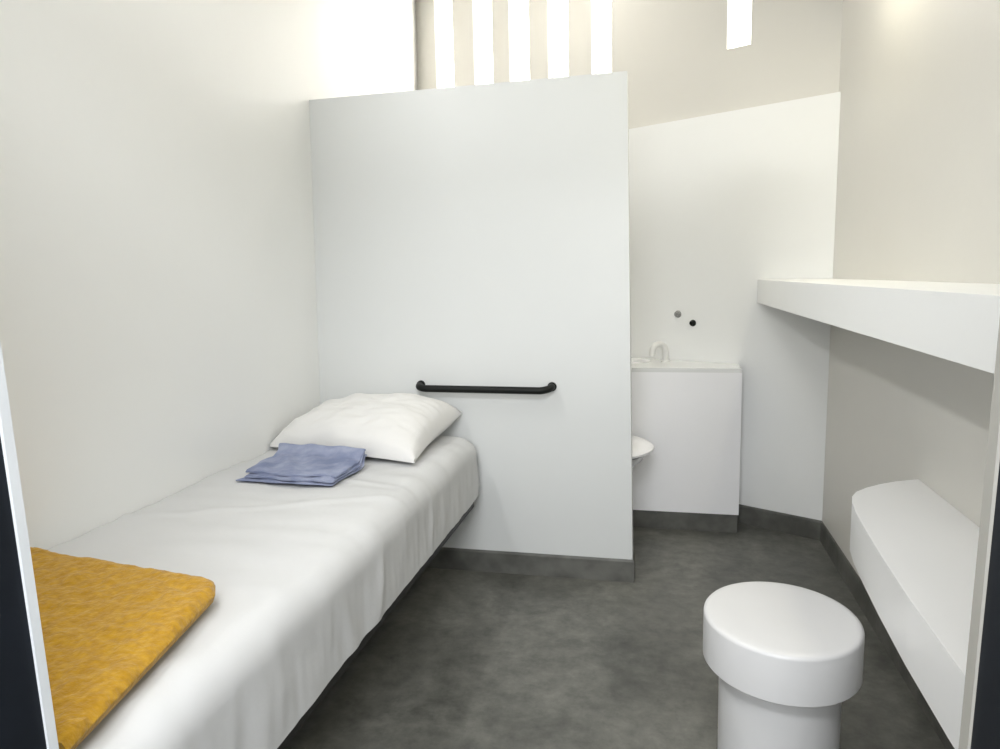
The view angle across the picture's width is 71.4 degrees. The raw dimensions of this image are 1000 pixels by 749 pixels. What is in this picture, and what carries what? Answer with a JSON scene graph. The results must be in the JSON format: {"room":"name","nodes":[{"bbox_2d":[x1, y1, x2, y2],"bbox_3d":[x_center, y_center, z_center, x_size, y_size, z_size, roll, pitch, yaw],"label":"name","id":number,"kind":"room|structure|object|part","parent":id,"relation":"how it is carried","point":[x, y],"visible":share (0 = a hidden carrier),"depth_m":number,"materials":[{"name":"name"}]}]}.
{"room":"prison interior","nodes":[
{"label":"prison interior","id":0,"kind":"room"},
{"bbox_2d":[0,0,416,549],"bbox_3d":[-0.948,-0.695,2.862,0.380,3.120,4.216,0,8,10],"label":"wall","id":1,"kind":"structure","parent":0,"point":[159,329],"depth_m":2.03,"materials":[{"name":"white paint"}]},
{"bbox_2d":[309,71,633,582],"bbox_3d":[-0.135,-0.150,2.904,1.377,1.993,0.107,1,8,13],"label":"wall","id":2,"kind":"structure","parent":0,"point":[469,235],"depth_m":2.82,"materials":[{"name":"paint"}]},
{"bbox_2d":[416,380,556,393],"bbox_3d":[-0.069,0.053,2.833,0.594,0.042,0.072,1,8,13],"label":"grab bar","id":3,"kind":"object","parent":2,"relation":"attached to","point":[420,385],"visible":1,"depth_m":2.80,"materials":[{"name":"black plastic"}]},
{"bbox_2d":[633,550,634,579],"bbox_3d":[0.556,0.795,2.887,0.007,0.095,0.105,1,8,13],"label":"baseboard","id":4,"kind":"structure","parent":2,"relation":"attached to","point":[633,550],"depth_m":2.88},
{"bbox_2d":[440,0,521,9],"bbox_3d":[-0.013,-2.144,1.450,3.100,0.100,6.600,1,8,13],"label":"ceiling","id":5,"kind":"structure","parent":0,"point":[444,4],"depth_m":4.79,"materials":[{"name":"white paint"}]},
{"bbox_2d":[284,523,945,748],"bbox_3d":[0.060,1.044,1.900,3.100,0.100,6.600,1,8,13],"label":"floor","id":6,"kind":"structure","parent":0,"point":[465,659],"depth_m":2.25,"materials":[{"name":"grey concrete"}]},
{"bbox_2d":[277,502,473,748],"bbox_3d":[-0.660,0.706,2.020,0.732,0.569,2.053,1,8,13],"label":"bed","id":7,"kind":"object","parent":6,"relation":"on","point":[389,610],"visible":0.03,"depth_m":1.75,"materials":[{"name":"white cotton"},{"name":"orange wool"},{"name":"dark metal"}]},
{"bbox_2d":[47,436,479,748],"bbox_3d":[-0.649,0.499,1.990,0.739,0.262,2.057,1,8,13],"label":"sheet","id":8,"kind":"object","parent":7,"relation":"on","point":[301,574],"visible":0.65,"depth_m":1.64,"materials":[{"name":"white fabric"}]},
{"bbox_2d":[30,547,214,748],"bbox_3d":[-0.834,0.449,1.265,0.680,0.044,0.580,1,8,13],"label":"blanket","id":9,"kind":"object","parent":8,"relation":"on","point":[105,624],"visible":0.7,"depth_m":1.22,"materials":[{"name":"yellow fabric"}]},
{"bbox_2d":[236,443,366,485],"bbox_3d":[-0.652,0.293,2.330,0.387,0.052,0.346,1,8,13],"label":"folded garment","id":10,"kind":"object","parent":8,"relation":"on","point":[306,464],"visible":1,"depth_m":2.28,"materials":[{"name":"blue fabric"}]},
{"bbox_2d":[270,393,461,462],"bbox_3d":[-0.532,0.180,2.682,0.645,0.179,0.555,1,8,13],"label":"pillow","id":11,"kind":"object","parent":8,"relation":"on","point":[394,426],"visible":0.9,"depth_m":2.57,"materials":[{"name":"white fabric"}]},
{"bbox_2d":[632,436,653,468],"bbox_3d":[0.472,0.555,3.206,0.460,0.485,0.469,1,8,13],"label":"toilet","id":12,"kind":"object","parent":6,"relation":"on","point":[641,447],"visible":0.08,"depth_m":3.07,"materials":[{"name":"ceramic"}]},
{"bbox_3d":[0.472,0.570,3.208,0.400,0.455,0.440,1,8,13],"label":"bowl","id":13,"kind":"part","parent":12,"relation":"part of","materials":[{"name":"ceramic"}]},
{"bbox_3d":[0.467,0.328,3.174,0.460,0.027,0.469,1,8,13],"label":"seat","id":14,"kind":"part","parent":12,"relation":"part of","materials":[{"name":"white paint"}]},
{"bbox_2d":[631,341,741,532],"bbox_3d":[0.721,0.261,3.736,1.008,0.907,0.707,1,8,13],"label":"washbasin","id":15,"kind":"object","parent":6,"relation":"on","point":[690,411],"visible":0.63,"depth_m":3.35,"materials":[{"name":"white ceramic"}]},
{"bbox_3d":[0.805,-0.115,3.529,0.109,0.109,0.033,-4,9,-20],"label":"spout","id":16,"kind":"part","parent":15,"relation":"part of","materials":[{"name":"white metal"}]},
{"bbox_2d":[631,357,741,372],"bbox_3d":[0.715,-0.012,3.698,1.008,0.140,0.707,1,8,13],"label":"basin","id":17,"kind":"object","parent":15,"relation":"in","point":[638,365],"depth_m":3.35,"materials":[{"name":"ceramic"}]},
{"bbox_2d":[703,581,864,748],"bbox_3d":[0.652,0.782,1.634,0.342,0.466,0.369,1,8,13],"label":"stool","id":18,"kind":"object","parent":6,"relation":"on","point":[786,658],"visible":1,"depth_m":1.51,"materials":[{"name":"white plastic"}]},
{"bbox_2d":[416,0,842,520],"bbox_3d":[0.489,-0.883,3.962,2.816,3.120,0.160,6,11,41],"label":"wall","id":19,"kind":"structure","parent":0,"point":[721,204],"depth_m":3.35,"materials":[{"name":"white paint"}]},
{"bbox_2d":[674,310,680,317],"bbox_3d":[0.907,-0.309,3.566,0.038,0.038,0.021,6,11,41],"label":"button","id":20,"kind":"object","parent":19,"relation":"attached to","point":[677,313],"visible":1,"depth_m":3.56,"materials":[{"name":"grey metal"}]},
{"bbox_2d":[689,320,695,325],"bbox_3d":[0.971,-0.260,3.518,0.034,0.034,0.021,6,11,41],"label":"button","id":21,"kind":"object","parent":19,"relation":"attached to","point":[692,322],"visible":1,"depth_m":3.51,"materials":[{"name":"black plastic"}]},
{"bbox_2d":[737,504,820,540],"bbox_3d":[1.341,0.710,3.360,0.401,0.095,0.007,6,11,41],"label":"baseboard","id":22,"kind":"structure","parent":19,"relation":"attached to","point":[748,515],"depth_m":3.35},
{"bbox_2d":[822,0,999,578],"bbox_3d":[1.290,-0.599,1.819,0.200,3.120,3.143,1,8,13],"label":"wall","id":23,"kind":"structure","parent":0,"point":[918,190],"depth_m":2.11,"materials":[{"name":"white paint"}]},
{"bbox_2d":[757,278,999,373],"bbox_3d":[1.051,-0.194,1.895,0.291,0.109,2.826,1,8,13],"label":"wall shelf","id":24,"kind":"object","parent":23,"relation":"attached to","point":[952,321],"visible":1,"depth_m":1.35,"materials":[{"name":"white paint"}]},
{"bbox_2d":[820,521,953,748],"bbox_3d":[1.199,0.913,1.947,0.007,0.095,2.683,1,8,13],"label":"baseboard","id":25,"kind":"structure","parent":23,"relation":"attached to","point":[849,575],"depth_m":2.45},
{"bbox_2d":[850,479,979,748],"bbox_3d":[0.921,0.479,1.349,0.293,0.133,1.524,1,8,13],"label":"ledge","id":26,"kind":"object","parent":23,"relation":"attached to","point":[914,554],"visible":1,"depth_m":1.44,"materials":[{"name":"paint"}]},
{"bbox_3d":[-0.213,-0.396,0.624,2.603,3.120,0.120,1,8,13],"label":"wall","id":27,"kind":"structure","parent":0,"visible":0},
{"bbox_2d":[0,342,58,748],"bbox_3d":[-0.604,0.095,0.749,0.085,2.130,0.155,1,8,13],"label":"trim","id":28,"kind":"structure","parent":27,"relation":"attached to","point":[27,719],"depth_m":0.82,"materials":[{"name":"white metal"}]},
{"bbox_2d":[958,320,999,748],"bbox_3d":[0.421,0.104,0.522,0.070,2.130,0.164,1,8,13],"label":"trim","id":29,"kind":"structure","parent":27,"relation":"attached to","point":[980,718],"depth_m":0.60,"materials":[{"name":"white metal"}]}
]}

